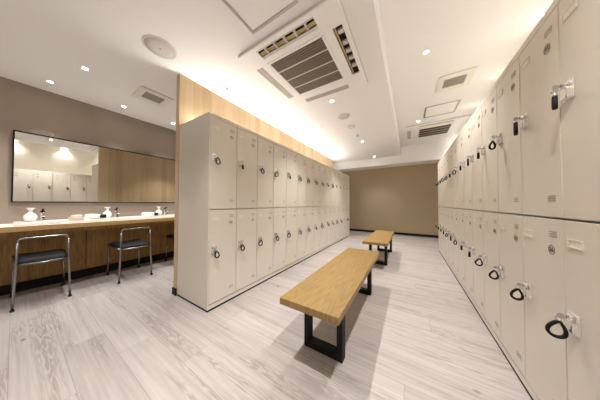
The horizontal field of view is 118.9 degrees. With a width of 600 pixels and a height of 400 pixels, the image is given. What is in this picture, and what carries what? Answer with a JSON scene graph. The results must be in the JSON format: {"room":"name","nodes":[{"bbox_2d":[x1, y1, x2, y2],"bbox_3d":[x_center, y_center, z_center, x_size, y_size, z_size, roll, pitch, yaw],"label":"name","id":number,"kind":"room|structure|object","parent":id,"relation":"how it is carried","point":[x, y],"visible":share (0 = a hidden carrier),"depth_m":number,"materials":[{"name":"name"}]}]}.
{"room":"changing room","nodes":[
{"label":"changing room","id":0,"kind":"room"},
{"bbox_2d":[0,76,175,223],"bbox_3d":[-2.307,-0.248,3.607,0.100,2.750,9.100,-1,-1,32],"label":"wall","id":1,"kind":"structure","parent":0,"point":[23,107],"depth_m":2.30,"materials":[{"name":"beige paint"}]},
{"bbox_2d":[11,130,174,202],"bbox_3d":[-2.465,-0.357,3.226,0.031,0.817,2.918,-1,-1,32],"label":"wall mirror","id":2,"kind":"object","parent":1,"relation":"attached to","point":[44,168],"visible":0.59,"depth_m":2.42,"materials":[{"name":"silver mirror"}]},
{"bbox_2d":[0,0,400,163],"bbox_3d":[-0.728,-1.487,2.655,3.607,0.300,8.900,-1,-1,32],"label":"ceiling","id":3,"kind":"structure","parent":0,"point":[41,41],"depth_m":1.76,"materials":[{"name":"white paint"}]},
{"bbox_2d":[131,86,173,107],"bbox_3d":[-1.916,-1.338,2.311,0.340,0.016,0.340,-1,-1,32],"label":"ceiling vent","id":4,"kind":"object","parent":3,"relation":"in","point":[146,94],"visible":1,"depth_m":2.30,"materials":[{"name":"white metal"}]},
{"bbox_2d":[141,92,164,103],"bbox_3d":[-1.916,-1.337,2.311,0.189,0.010,0.199,-1,-1,32],"label":"vent grille","id":5,"kind":"object","parent":4,"relation":"attached to","point":[149,96],"depth_m":2.30,"materials":[{"name":"grey metal"}]},
{"bbox_2d":[142,35,176,59],"bbox_3d":[-1.246,-1.353,1.579,0.250,0.010,0.250,-1,-1,32],"label":"ceiling speaker","id":6,"kind":"object","parent":3,"relation":"attached to","point":[156,45],"visible":1,"depth_m":1.57,"materials":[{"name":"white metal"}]},
{"bbox_2d":[222,0,298,33],"bbox_3d":[-0.311,-1.359,1.142,0.440,0.008,0.440,-1,-1,32],"label":"access panel","id":7,"kind":"object","parent":3,"relation":"attached to","point":[255,15],"visible":1,"depth_m":1.27,"materials":[{"name":"white paint"}]},
{"bbox_2d":[238,0,367,107],"bbox_3d":[0.095,-1.329,1.821,0.957,0.042,0.998,-1,-1,32],"label":"air conditioner","id":8,"kind":"object","parent":3,"relation":"attached to","point":[314,56],"visible":1,"depth_m":1.64,"materials":[{"name":"white plastic"}]},
{"bbox_2d":[337,113,349,119],"bbox_3d":[0.690,-1.325,2.809,0.210,0.010,0.210,-1,-1,32],"label":"ceiling speaker","id":9,"kind":"object","parent":3,"relation":"attached to","point":[342,116],"visible":1,"depth_m":2.80,"materials":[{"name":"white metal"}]},
{"bbox_2d":[338,114,348,118],"bbox_3d":[0.690,-1.327,2.810,0.183,0.006,0.183,-1,-1,32],"label":"speaker grille","id":10,"kind":"object","parent":9,"relation":"attached to","point":[341,116],"depth_m":2.81,"materials":[{"name":"grey plastic"}]},
{"bbox_2d":[333,139,454,171],"bbox_3d":[2.021,-1.281,5.907,4.859,0.480,0.470,-1,-1,32],"label":"beam","id":11,"kind":"structure","parent":3,"relation":"attached to","point":[432,152],"depth_m":5.02,"materials":[{"name":"white paint"}]},
{"bbox_2d":[173,74,332,288],"bbox_3d":[-0.152,-0.140,3.765,0.071,2.350,4.421,-1,-1,32],"label":"wall partition","id":12,"kind":"structure","parent":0,"point":[193,100],"depth_m":2.15,"materials":[{"name":"brown wood"}]},
{"bbox_2d":[172,287,176,295],"bbox_3d":[-0.161,1.000,3.742,0.081,0.070,4.431,-1,-1,32],"label":"baseboard","id":13,"kind":"structure","parent":12,"relation":"attached to","point":[174,290],"depth_m":1.85,"materials":[{"name":"black rubber"}]},
{"bbox_2d":[0,231,530,399],"bbox_3d":[-0.201,1.058,2.279,4.859,0.100,8.900,-1,-1,32],"label":"floor","id":14,"kind":"structure","parent":0,"point":[418,335],"depth_m":1.22,"materials":[{"name":"grey wood"}]},
{"bbox_2d":[9,234,71,312],"bbox_3d":[-2.664,0.671,1.828,0.507,0.646,0.348,-1,-1,32],"label":"vanity stool","id":15,"kind":"object","parent":14,"relation":"on","point":[19,259],"visible":1,"depth_m":1.76,"materials":[{"name":"grey metal"}]},
{"bbox_2d":[0,230,85,295],"bbox_3d":[-3.046,0.655,2.106,0.206,0.684,0.612,-1,-1,32],"label":"vanity cabinet","id":16,"kind":"object","parent":14,"relation":"on","point":[32,276],"visible":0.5,"depth_m":2.03,"materials":[{"name":"brown wood"}]},
{"bbox_2d":[85,226,144,276],"bbox_3d":[-2.724,0.666,2.626,0.206,0.684,0.612,-1,-1,32],"label":"vanity cabinet","id":17,"kind":"object","parent":14,"relation":"on","point":[96,254],"visible":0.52,"depth_m":2.49,"materials":[{"name":"brown wood"}]},
{"bbox_2d":[106,227,152,283],"bbox_3d":[-2.286,0.682,2.382,0.507,0.646,0.348,-1,-1,32],"label":"vanity stool","id":18,"kind":"object","parent":14,"relation":"on","point":[121,245],"visible":1,"depth_m":2.33,"materials":[{"name":"grey metal"}]},
{"bbox_2d":[145,223,173,262],"bbox_3d":[-2.402,0.676,3.146,0.206,0.684,0.612,-1,-1,32],"label":"vanity cabinet","id":19,"kind":"object","parent":14,"relation":"on","point":[159,232],"visible":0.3,"depth_m":2.99,"materials":[{"name":"brown wood"}]},
{"bbox_2d":[165,234,173,260],"bbox_3d":[-1.954,0.694,2.976,0.507,0.646,0.348,-1,-1,32],"label":"vanity stool","id":20,"kind":"object","parent":14,"relation":"on","point":[171,236],"visible":0.1,"depth_m":2.95,"materials":[{"name":"grey metal"}]},
{"bbox_2d":[177,111,210,306],"bbox_3d":[-1.044,0.075,1.722,0.545,1.740,0.010,-1,-1,32],"label":"end panel","id":21,"kind":"object","parent":14,"relation":"on","point":[194,140],"visible":1,"depth_m":1.69,"materials":[{"name":"beige paint"}]},
{"bbox_2d":[208,209,235,304],"bbox_3d":[-0.957,0.519,1.836,0.565,0.856,0.290,-1,-1,32],"label":"locker","id":22,"kind":"object","parent":14,"relation":"on","point":[222,222],"visible":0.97,"depth_m":1.69,"materials":[{"name":"beige metal"}]},
{"bbox_2d":[209,112,236,208],"bbox_3d":[-0.955,-0.351,1.852,0.565,0.882,0.290,-1,-1,32],"label":"locker","id":23,"kind":"object","parent":22,"relation":"on","point":[223,132],"visible":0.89,"depth_m":1.70,"materials":[{"name":"beige metal"}]},
{"bbox_2d":[215,154,220,164],"bbox_3d":[-0.748,-0.371,1.619,0.045,0.097,0.025,1,-1,-26],"label":"key","id":24,"kind":"object","parent":23,"relation":"attached to","point":[217,154],"visible":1,"depth_m":1.61,"materials":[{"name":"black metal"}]},
{"bbox_2d":[235,208,256,290],"bbox_3d":[-0.805,0.524,2.083,0.565,0.856,0.290,-1,-1,32],"label":"locker","id":25,"kind":"object","parent":14,"relation":"on","point":[246,218],"visible":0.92,"depth_m":1.94,"materials":[{"name":"beige metal"}]},
{"bbox_2d":[234,124,257,208],"bbox_3d":[-0.803,-0.346,2.099,0.565,0.882,0.290,-1,-1,32],"label":"locker","id":26,"kind":"object","parent":25,"relation":"on","point":[246,178],"visible":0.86,"depth_m":1.95,"materials":[{"name":"beige metal"}]},
{"bbox_2d":[177,234,349,312],"bbox_3d":[0.097,1.007,3.555,0.544,0.050,4.360,-1,-1,32],"label":"plinth","id":27,"kind":"object","parent":14,"relation":"on","point":[231,296],"visible":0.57,"depth_m":1.92,"materials":[{"name":"beige paint"}]},
{"bbox_2d":[255,208,272,280],"bbox_3d":[-0.652,0.529,2.330,0.565,0.856,0.290,-1,-1,32],"label":"locker","id":28,"kind":"object","parent":14,"relation":"on","point":[264,254],"visible":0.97,"depth_m":2.18,"materials":[{"name":"beige metal"}]},
{"bbox_2d":[257,134,273,207],"bbox_3d":[-0.650,-0.341,2.345,0.565,0.882,0.290,-1,-1,32],"label":"locker","id":29,"kind":"object","parent":28,"relation":"on","point":[264,145],"visible":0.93,"depth_m":2.19,"materials":[{"name":"beige metal"}]},
{"bbox_2d":[273,207,285,271],"bbox_3d":[-0.500,0.534,2.576,0.565,0.856,0.290,-1,-1,32],"label":"locker","id":30,"kind":"object","parent":14,"relation":"on","point":[279,213],"visible":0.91,"depth_m":2.43,"materials":[{"name":"beige metal"}]},
{"bbox_2d":[271,141,285,207],"bbox_3d":[-0.498,-0.336,2.592,0.565,0.882,0.290,-1,-1,32],"label":"locker","id":31,"kind":"object","parent":30,"relation":"on","point":[279,151],"visible":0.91,"depth_m":2.44,"materials":[{"name":"beige metal"}]},
{"bbox_2d":[284,207,296,265],"bbox_3d":[-0.347,0.539,2.823,0.565,0.856,0.290,-1,-1,32],"label":"locker","id":32,"kind":"object","parent":14,"relation":"on","point":[291,212],"visible":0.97,"depth_m":2.68,"materials":[{"name":"beige metal"}]},
{"bbox_2d":[286,147,296,206],"bbox_3d":[-0.345,-0.331,2.839,0.565,0.882,0.290,-1,-1,32],"label":"locker","id":33,"kind":"object","parent":32,"relation":"on","point":[291,155],"visible":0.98,"depth_m":2.69,"materials":[{"name":"beige metal"}]},
{"bbox_2d":[297,207,305,259],"bbox_3d":[-0.195,0.544,3.070,0.565,0.856,0.290,-1,-1,32],"label":"locker","id":34,"kind":"object","parent":14,"relation":"on","point":[301,211],"visible":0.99,"depth_m":2.92,"materials":[{"name":"beige metal"}]},
{"bbox_2d":[297,152,305,206],"bbox_3d":[-0.193,-0.326,3.085,0.565,0.882,0.290,-1,-1,32],"label":"locker","id":35,"kind":"object","parent":34,"relation":"on","point":[301,159],"visible":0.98,"depth_m":2.94,"materials":[{"name":"beige metal"}]},
{"bbox_2d":[306,206,313,255],"bbox_3d":[-0.042,0.548,3.316,0.565,0.856,0.290,-1,-1,32],"label":"locker","id":36,"kind":"object","parent":14,"relation":"on","point":[309,210],"visible":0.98,"depth_m":3.17,"materials":[{"name":"beige metal"}]},
{"bbox_2d":[304,156,313,206],"bbox_3d":[-0.040,-0.321,3.332,0.565,0.882,0.290,-1,-1,32],"label":"locker","id":37,"kind":"object","parent":36,"relation":"on","point":[309,161],"visible":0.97,"depth_m":3.20,"materials":[{"name":"beige metal"}]},
{"bbox_2d":[312,206,319,251],"bbox_3d":[0.110,0.553,3.563,0.565,0.856,0.290,-1,-1,32],"label":"locker","id":38,"kind":"object","parent":14,"relation":"on","point":[316,208],"visible":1,"depth_m":3.43,"materials":[{"name":"beige metal"}]},
{"bbox_2d":[314,160,319,205],"bbox_3d":[0.112,-0.317,3.579,0.565,0.882,0.290,-1,-1,32],"label":"locker","id":39,"kind":"object","parent":38,"relation":"on","point":[316,163],"visible":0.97,"depth_m":3.42,"materials":[{"name":"beige metal"}]},
{"bbox_2d":[320,206,325,247],"bbox_3d":[0.263,0.558,3.809,0.565,0.856,0.290,-1,-1,32],"label":"locker","id":40,"kind":"object","parent":14,"relation":"on","point":[322,208],"visible":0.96,"depth_m":3.64,"materials":[{"name":"beige metal"}]},
{"bbox_2d":[320,163,325,205],"bbox_3d":[0.265,-0.312,3.825,0.565,0.882,0.290,-1,-1,32],"label":"locker","id":41,"kind":"object","parent":40,"relation":"on","point":[322,166],"visible":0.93,"depth_m":3.65,"materials":[{"name":"beige metal"}]},
{"bbox_2d":[326,206,330,244],"bbox_3d":[0.415,0.563,4.056,0.565,0.856,0.290,-1,-1,32],"label":"locker","id":42,"kind":"object","parent":14,"relation":"on","point":[328,208],"visible":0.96,"depth_m":3.90,"materials":[{"name":"beige metal"}]},
{"bbox_2d":[326,165,330,205],"bbox_3d":[0.417,-0.307,4.072,0.565,0.882,0.290,-1,-1,32],"label":"locker","id":43,"kind":"object","parent":42,"relation":"on","point":[328,169],"visible":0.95,"depth_m":3.92,"materials":[{"name":"beige metal"}]},
{"bbox_2d":[280,248,379,363],"bbox_3d":[0.405,0.795,1.563,0.367,0.402,1.414,-1,-1,32],"label":"bench","id":44,"kind":"object","parent":14,"relation":"on","point":[328,293],"visible":1,"depth_m":1.17,"materials":[{"name":"brown wood"}]},
{"bbox_2d":[331,206,335,242],"bbox_3d":[0.568,0.568,4.303,0.565,0.856,0.290,-1,-1,32],"label":"locker","id":45,"kind":"object","parent":14,"relation":"on","point":[333,208],"visible":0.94,"depth_m":4.16,"materials":[{"name":"beige metal"}]},
{"bbox_2d":[331,168,335,205],"bbox_3d":[0.570,-0.302,4.319,0.565,0.882,0.290,-1,-1,32],"label":"locker","id":46,"kind":"object","parent":45,"relation":"on","point":[333,171],"visible":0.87,"depth_m":4.18,"materials":[{"name":"beige metal"}]},
{"bbox_2d":[336,206,339,239],"bbox_3d":[0.720,0.573,4.549,0.565,0.856,0.290,-1,-1,32],"label":"locker","id":47,"kind":"object","parent":14,"relation":"on","point":[337,207],"visible":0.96,"depth_m":4.44,"materials":[{"name":"beige metal"}]},
{"bbox_2d":[336,170,339,205],"bbox_3d":[0.722,-0.297,4.565,0.565,0.882,0.290,-1,-1,32],"label":"locker","id":48,"kind":"object","parent":47,"relation":"on","point":[337,171],"visible":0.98,"depth_m":4.42,"materials":[{"name":"beige metal"}]},
{"bbox_2d":[340,206,342,237],"bbox_3d":[0.873,0.578,4.796,0.565,0.856,0.290,-1,-1,32],"label":"locker","id":49,"kind":"object","parent":14,"relation":"on","point":[341,207],"visible":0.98,"depth_m":4.65,"materials":[{"name":"beige metal"}]},
{"bbox_2d":[339,172,342,205],"bbox_3d":[0.875,-0.292,4.812,0.565,0.882,0.290,-1,-1,32],"label":"locker","id":50,"kind":"object","parent":49,"relation":"on","point":[341,173],"visible":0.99,"depth_m":4.67,"materials":[{"name":"beige metal"}]},
{"bbox_2d":[343,205,346,236],"bbox_3d":[1.025,0.583,5.043,0.565,0.856,0.290,-1,-1,32],"label":"locker","id":51,"kind":"object","parent":14,"relation":"on","point":[344,206],"visible":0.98,"depth_m":4.89,"materials":[{"name":"beige metal"}]},
{"bbox_2d":[342,173,346,205],"bbox_3d":[1.027,-0.287,5.058,0.565,0.882,0.290,-1,-1,32],"label":"locker","id":52,"kind":"object","parent":51,"relation":"on","point":[344,175],"visible":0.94,"depth_m":4.89,"materials":[{"name":"beige metal"}]},
{"bbox_2d":[345,205,349,234],"bbox_3d":[1.177,0.588,5.289,0.565,0.856,0.290,-1,-1,32],"label":"locker","id":53,"kind":"object","parent":14,"relation":"on","point":[348,215],"visible":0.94,"depth_m":5.18,"materials":[{"name":"beige metal"}]},
{"bbox_2d":[346,175,348,204],"bbox_3d":[1.180,-0.282,5.305,0.565,0.882,0.290,-1,-1,32],"label":"locker","id":54,"kind":"object","parent":53,"relation":"on","point":[347,176],"visible":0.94,"depth_m":5.13,"materials":[{"name":"beige metal"}]},
{"bbox_2d":[362,230,393,265],"bbox_3d":[1.422,0.826,3.114,0.345,0.402,1.300,-1,-1,32],"label":"bench","id":55,"kind":"object","parent":14,"relation":"on","point":[379,238],"visible":0.94,"depth_m":2.85,"materials":[{"name":"brown wood"}]},
{"bbox_2d":[437,206,440,249],"bbox_3d":[2.990,0.557,3.373,0.565,0.856,0.290,-1,-1,32],"label":"locker","id":56,"kind":"object","parent":14,"relation":"on","point":[439,221],"visible":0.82,"depth_m":3.51,"materials":[{"name":"beige metal"}]},
{"bbox_2d":[437,161,439,205],"bbox_3d":[2.992,-0.313,3.389,0.565,0.882,0.290,-1,-1,32],"label":"locker","id":57,"kind":"object","parent":56,"relation":"on","point":[439,161],"visible":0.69,"depth_m":3.48,"materials":[{"name":"beige metal"}]},
{"bbox_2d":[440,207,442,252],"bbox_3d":[2.838,0.552,3.126,0.565,0.856,0.290,-1,-1,32],"label":"locker","id":58,"kind":"object","parent":14,"relation":"on","point":[441,208],"visible":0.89,"depth_m":3.28,"materials":[{"name":"beige metal"}]},
{"bbox_2d":[439,158,442,206],"bbox_3d":[2.840,-0.318,3.142,0.565,0.882,0.290,-1,-1,32],"label":"locker","id":59,"kind":"object","parent":58,"relation":"on","point":[441,187],"visible":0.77,"depth_m":3.26,"materials":[{"name":"beige metal"}]},
{"bbox_2d":[442,207,447,257],"bbox_3d":[2.685,0.547,2.880,0.565,0.856,0.290,-1,-1,32],"label":"locker","id":60,"kind":"object","parent":14,"relation":"on","point":[444,208],"visible":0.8,"depth_m":3.01,"materials":[{"name":"beige metal"}]},
{"bbox_2d":[441,154,445,206],"bbox_3d":[2.687,-0.323,2.895,0.565,0.882,0.290,-1,-1,32],"label":"locker","id":61,"kind":"object","parent":60,"relation":"on","point":[443,157],"visible":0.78,"depth_m":3.04,"materials":[{"name":"beige metal"}]},
{"bbox_2d":[445,207,450,263],"bbox_3d":[2.533,0.542,2.633,0.565,0.856,0.290,-1,-1,32],"label":"locker","id":62,"kind":"object","parent":14,"relation":"on","point":[447,209],"visible":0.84,"depth_m":2.77,"materials":[{"name":"beige metal"}]},
{"bbox_2d":[444,150,448,206],"bbox_3d":[2.535,-0.328,2.649,0.565,0.882,0.290,-1,-1,32],"label":"locker","id":63,"kind":"object","parent":62,"relation":"on","point":[446,153],"visible":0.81,"depth_m":2.79,"materials":[{"name":"beige metal"}]},
{"bbox_2d":[448,208,453,269],"bbox_3d":[2.380,0.537,2.386,0.565,0.856,0.290,-1,-1,32],"label":"locker","id":64,"kind":"object","parent":14,"relation":"on","point":[451,246],"visible":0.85,"depth_m":2.51,"materials":[{"name":"beige metal"}]},
{"bbox_2d":[447,144,452,207],"bbox_3d":[2.382,-0.333,2.402,0.565,0.882,0.290,-1,-1,32],"label":"locker","id":65,"kind":"object","parent":64,"relation":"on","point":[450,147],"visible":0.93,"depth_m":2.53,"materials":[{"name":"beige metal"}]},
{"bbox_2d":[452,208,461,277],"bbox_3d":[2.228,0.532,2.140,0.565,0.856,0.290,-1,-1,32],"label":"locker","id":66,"kind":"object","parent":14,"relation":"on","point":[455,210],"visible":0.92,"depth_m":2.28,"materials":[{"name":"beige metal"}]},
{"bbox_2d":[451,137,457,207],"bbox_3d":[2.230,-0.337,2.155,0.565,0.882,0.290,-1,-1,32],"label":"locker","id":67,"kind":"object","parent":66,"relation":"on","point":[454,144],"visible":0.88,"depth_m":2.27,"materials":[{"name":"beige metal"}]},
{"bbox_2d":[457,209,467,286],"bbox_3d":[2.075,0.528,1.893,0.565,0.856,0.290,-1,-1,32],"label":"locker","id":68,"kind":"object","parent":14,"relation":"on","point":[461,228],"visible":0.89,"depth_m":2.02,"materials":[{"name":"beige metal"}]},
{"bbox_2d":[456,129,463,208],"bbox_3d":[2.077,-0.342,1.909,0.565,0.882,0.290,-1,-1,32],"label":"locker","id":69,"kind":"object","parent":68,"relation":"on","point":[460,158],"visible":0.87,"depth_m":2.04,"materials":[{"name":"beige metal"}]},
{"bbox_2d":[463,209,476,299],"bbox_3d":[1.923,0.523,1.646,0.565,0.856,0.290,-1,-1,32],"label":"locker","id":70,"kind":"object","parent":14,"relation":"on","point":[468,220],"visible":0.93,"depth_m":1.78,"materials":[{"name":"beige metal"}]},
{"bbox_2d":[462,118,472,209],"bbox_3d":[1.925,-0.347,1.662,0.565,0.882,0.290,-1,-1,32],"label":"locker","id":71,"kind":"object","parent":70,"relation":"on","point":[467,128],"visible":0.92,"depth_m":1.79,"materials":[{"name":"beige metal"}]},
{"bbox_2d":[471,210,488,316],"bbox_3d":[1.770,0.518,1.400,0.565,0.856,0.290,-1,-1,32],"label":"locker","id":72,"kind":"object","parent":14,"relation":"on","point":[478,224],"visible":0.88,"depth_m":1.52,"materials":[{"name":"beige metal"}]},
{"bbox_2d":[470,104,482,210],"bbox_3d":[1.772,-0.352,1.416,0.565,0.882,0.290,-1,-1,32],"label":"locker","id":73,"kind":"object","parent":72,"relation":"on","point":[476,118],"visible":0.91,"depth_m":1.54,"materials":[{"name":"beige metal"}]},
{"bbox_2d":[439,249,538,399],"bbox_3d":[1.702,0.969,1.263,0.544,0.050,5.220,-1,-1,32],"label":"plinth","id":74,"kind":"object","parent":14,"relation":"on","point":[531,393],"visible":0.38,"depth_m":1.17,"materials":[{"name":"beige paint"}]},
{"bbox_2d":[482,211,505,340],"bbox_3d":[1.618,0.513,1.153,0.565,0.856,0.290,-1,-1,32],"label":"locker","id":75,"kind":"object","parent":14,"relation":"on","point":[491,257],"visible":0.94,"depth_m":1.27,"materials":[{"name":"beige metal"}]},
{"bbox_2d":[475,255,482,265],"bbox_3d":[1.412,0.476,1.397,0.047,0.089,0.013,-1,-1,44],"label":"key","id":76,"kind":"object","parent":75,"relation":"attached to","point":[479,256],"visible":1,"depth_m":1.39,"materials":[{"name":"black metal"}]},
{"bbox_2d":[480,82,503,212],"bbox_3d":[1.620,-0.357,1.169,0.565,0.882,0.290,-1,-1,32],"label":"locker","id":77,"kind":"object","parent":75,"relation":"on","point":[489,103],"visible":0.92,"depth_m":1.29,"materials":[{"name":"beige metal"}]},
{"bbox_2d":[476,147,480,158],"bbox_3d":[1.419,-0.372,1.407,0.028,0.094,0.019,0,-1,-3],"label":"key","id":78,"kind":"object","parent":77,"relation":"attached to","point":[478,148],"visible":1,"depth_m":1.40,"materials":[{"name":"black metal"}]},
{"bbox_2d":[498,213,531,378],"bbox_3d":[1.465,0.508,0.906,0.565,0.856,0.290,-1,-1,32],"label":"locker","id":79,"kind":"object","parent":14,"relation":"on","point":[511,268],"visible":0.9,"depth_m":1.02,"materials":[{"name":"beige metal"}]},
{"bbox_2d":[489,266,498,279],"bbox_3d":[1.259,0.471,1.150,0.047,0.089,0.013,-1,-1,44],"label":"key","id":80,"kind":"object","parent":79,"relation":"attached to","point":[495,267],"visible":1,"depth_m":1.14,"materials":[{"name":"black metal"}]},
{"bbox_2d":[495,50,524,214],"bbox_3d":[1.467,-0.362,0.922,0.565,0.882,0.290,-1,-1,32],"label":"locker","id":81,"kind":"object","parent":79,"relation":"on","point":[508,83],"visible":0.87,"depth_m":1.04,"materials":[{"name":"beige metal"}]},
{"bbox_2d":[488,135,495,149],"bbox_3d":[1.264,-0.377,1.162,0.038,0.094,0.013,0,-1,24],"label":"key","id":82,"kind":"object","parent":81,"relation":"attached to","point":[493,136],"visible":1,"depth_m":1.16,"materials":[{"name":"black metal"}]},
{"bbox_2d":[522,215,577,399],"bbox_3d":[1.313,0.503,0.660,0.565,0.856,0.290,-1,-1,32],"label":"locker","id":83,"kind":"object","parent":14,"relation":"on","point":[543,288],"visible":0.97,"depth_m":0.78,"materials":[{"name":"beige metal"}]},
{"bbox_2d":[510,283,523,300],"bbox_3d":[1.107,0.466,0.904,0.047,0.089,0.013,-1,-1,44],"label":"key","id":84,"kind":"object","parent":83,"relation":"attached to","point":[521,298],"visible":1,"depth_m":0.90,"materials":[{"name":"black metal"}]},
{"bbox_2d":[519,0,576,219],"bbox_3d":[1.315,-0.367,0.676,0.565,0.882,0.290,-1,-1,32],"label":"locker","id":85,"kind":"object","parent":83,"relation":"on","point":[539,55],"visible":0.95,"depth_m":0.79,"materials":[{"name":"beige metal"}]},
{"bbox_2d":[512,117,519,135],"bbox_3d":[1.108,-0.380,0.910,0.045,0.097,0.025,1,-1,-26],"label":"key","id":86,"kind":"object","parent":85,"relation":"attached to","point":[515,124],"visible":1,"depth_m":0.91,"materials":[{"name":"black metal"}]},
{"bbox_2d":[564,220,599,399],"bbox_3d":[1.160,0.498,0.413,0.565,0.856,0.290,-1,-1,32],"label":"locker","id":87,"kind":"object","parent":14,"relation":"on","point":[581,237],"visible":1,"depth_m":0.61,"materials":[{"name":"beige metal"}]},
{"bbox_2d":[545,313,568,338],"bbox_3d":[0.953,0.464,0.658,0.050,0.095,0.013,-1,-1,42],"label":"key","id":88,"kind":"object","parent":87,"relation":"attached to","point":[550,324],"visible":1,"depth_m":0.65,"materials":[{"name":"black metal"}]},
{"bbox_2d":[558,0,599,221],"bbox_3d":[1.162,-0.371,0.429,0.565,0.882,0.290,-1,-1,32],"label":"locker","id":89,"kind":"object","parent":87,"relation":"on","point":[579,20],"visible":1,"depth_m":0.61,"materials":[{"name":"beige metal"}]},
{"bbox_2d":[549,85,560,109],"bbox_3d":[0.962,-0.386,0.667,0.028,0.094,0.019,0,-1,-3],"label":"key","id":90,"kind":"object","parent":89,"relation":"attached to","point":[554,99],"visible":1,"depth_m":0.66,"materials":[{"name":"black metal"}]},
{"bbox_3d":[-3.367,0.645,1.586,0.206,0.684,0.612,-1,-1,32],"label":"vanity cabinet","id":91,"kind":"object","parent":14,"relation":"on","visible":0},
{"bbox_2d":[0,217,174,237],"bbox_3d":[-1.924,0.344,3.593,0.556,0.097,6.300,-1,-1,32],"label":"countertop","id":92,"kind":"structure","parent":91,"relation":"on","point":[6,230],"depth_m":2.02,"materials":[{"name":"beige"}]},
{"bbox_2d":[13,214,174,225],"bbox_3d":[-2.534,0.264,2.649,0.380,0.023,1.850,-1,-1,32],"label":"washstand","id":93,"kind":"object","parent":92,"relation":"on","point":[36,222],"visible":0.67,"depth_m":2.20,"materials":[{"name":"white stone"}]},
{"bbox_2d":[23,208,37,221],"bbox_3d":[-3.010,0.164,1.975,0.092,0.151,0.092,-1,-1,32],"label":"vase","id":94,"kind":"object","parent":93,"relation":"on","point":[30,216],"visible":1,"depth_m":1.96,"materials":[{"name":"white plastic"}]},
{"bbox_2d":[38,209,45,220],"bbox_3d":[-2.977,0.170,2.049,0.140,0.142,0.052,-1,-1,32],"label":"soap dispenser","id":95,"kind":"object","parent":93,"relation":"on","point":[42,213],"visible":1,"depth_m":2.06,"materials":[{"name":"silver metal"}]},
{"bbox_2d":[68,215,84,220],"bbox_3d":[-2.686,0.209,2.127,0.075,0.066,0.115,-1,-1,32],"label":"tissue box","id":96,"kind":"object","parent":93,"relation":"on","point":[73,217],"visible":1,"depth_m":2.11,"materials":[{"name":"beige"}]},
{"bbox_2d":[84,214,105,218],"bbox_3d":[-2.680,0.213,2.357,0.200,0.066,0.170,0,-1,-15],"label":"hair dryer","id":97,"kind":"object","parent":93,"relation":"on","point":[87,216],"visible":0.99,"depth_m":2.29,"materials":[{"name":"white plastic"}]},
{"bbox_2d":[103,207,111,217],"bbox_3d":[-2.699,0.174,2.479,0.092,0.151,0.092,-1,-1,32],"label":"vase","id":98,"kind":"object","parent":93,"relation":"on","point":[107,212],"visible":0.88,"depth_m":2.46,"materials":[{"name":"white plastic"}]},
{"bbox_2d":[114,208,118,216],"bbox_3d":[-2.656,0.180,2.568,0.140,0.142,0.052,-1,-1,32],"label":"tap","id":99,"kind":"object","parent":93,"relation":"on","point":[116,213],"visible":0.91,"depth_m":2.57,"materials":[{"name":"silver metal"}]},
{"bbox_2d":[141,212,157,215],"bbox_3d":[-2.381,0.222,2.824,0.200,0.066,0.170,1,-1,-27],"label":"hair dryer","id":100,"kind":"object","parent":93,"relation":"on","point":[143,213],"visible":1,"depth_m":2.75,"materials":[{"name":"white plastic"}]},
{"bbox_2d":[155,206,161,214],"bbox_3d":[-2.385,0.184,2.986,0.092,0.151,0.092,-1,-1,32],"label":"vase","id":101,"kind":"object","parent":93,"relation":"on","point":[158,207],"visible":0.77,"depth_m":2.97,"materials":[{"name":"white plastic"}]},
{"bbox_2d":[342,163,439,234],"bbox_3d":[2.168,-0.192,6.130,4.859,2.750,0.100,-1,-1,32],"label":"wall","id":102,"kind":"structure","parent":0,"point":[403,199],"depth_m":5.55,"materials":[{"name":"brown paint"}]},
{"bbox_2d":[350,229,438,237],"bbox_3d":[2.246,1.046,5.991,4.599,0.070,0.012,-1,-1,32],"label":"baseboard","id":103,"kind":"structure","parent":102,"relation":"attached to","point":[361,230],"depth_m":5.37,"materials":[{"name":"black rubber"}]},
{"bbox_2d":[378,0,553,146],"bbox_3d":[1.339,-1.631,1.380,1.252,0.050,8.900,-1,-1,32],"label":"ceiling","id":104,"kind":"structure","parent":0,"point":[458,35],"depth_m":1.84,"materials":[{"name":"white paint"}]},
{"bbox_2d":[405,114,470,141],"bbox_3d":[2.941,-1.534,3.915,1.030,0.042,0.980,-1,-1,32],"label":"air conditioner","id":105,"kind":"object","parent":104,"relation":"attached to","point":[450,126],"visible":1,"depth_m":3.77,"materials":[{"name":"white plastic"}]},
{"bbox_2d":[424,99,460,117],"bbox_3d":[2.437,-1.568,3.075,0.455,0.008,0.440,-1,-1,32],"label":"access panel","id":106,"kind":"object","parent":104,"relation":"attached to","point":[448,107],"visible":1,"depth_m":3.06,"materials":[{"name":"white paint"}]},
{"bbox_2d":[435,66,477,93],"bbox_3d":[2.047,-1.578,2.349,0.365,0.016,0.375,-1,-1,32],"label":"ceiling vent","id":107,"kind":"object","parent":104,"relation":"in","point":[445,83],"visible":1,"depth_m":2.33,"materials":[{"name":"white metal"}]},
{"bbox_2d":[442,74,466,88],"bbox_3d":[2.047,-1.577,2.349,0.228,0.010,0.204,-1,-1,32],"label":"vent grille","id":108,"kind":"object","parent":107,"relation":"attached to","point":[456,80],"depth_m":2.35,"materials":[{"name":"grey metal"}]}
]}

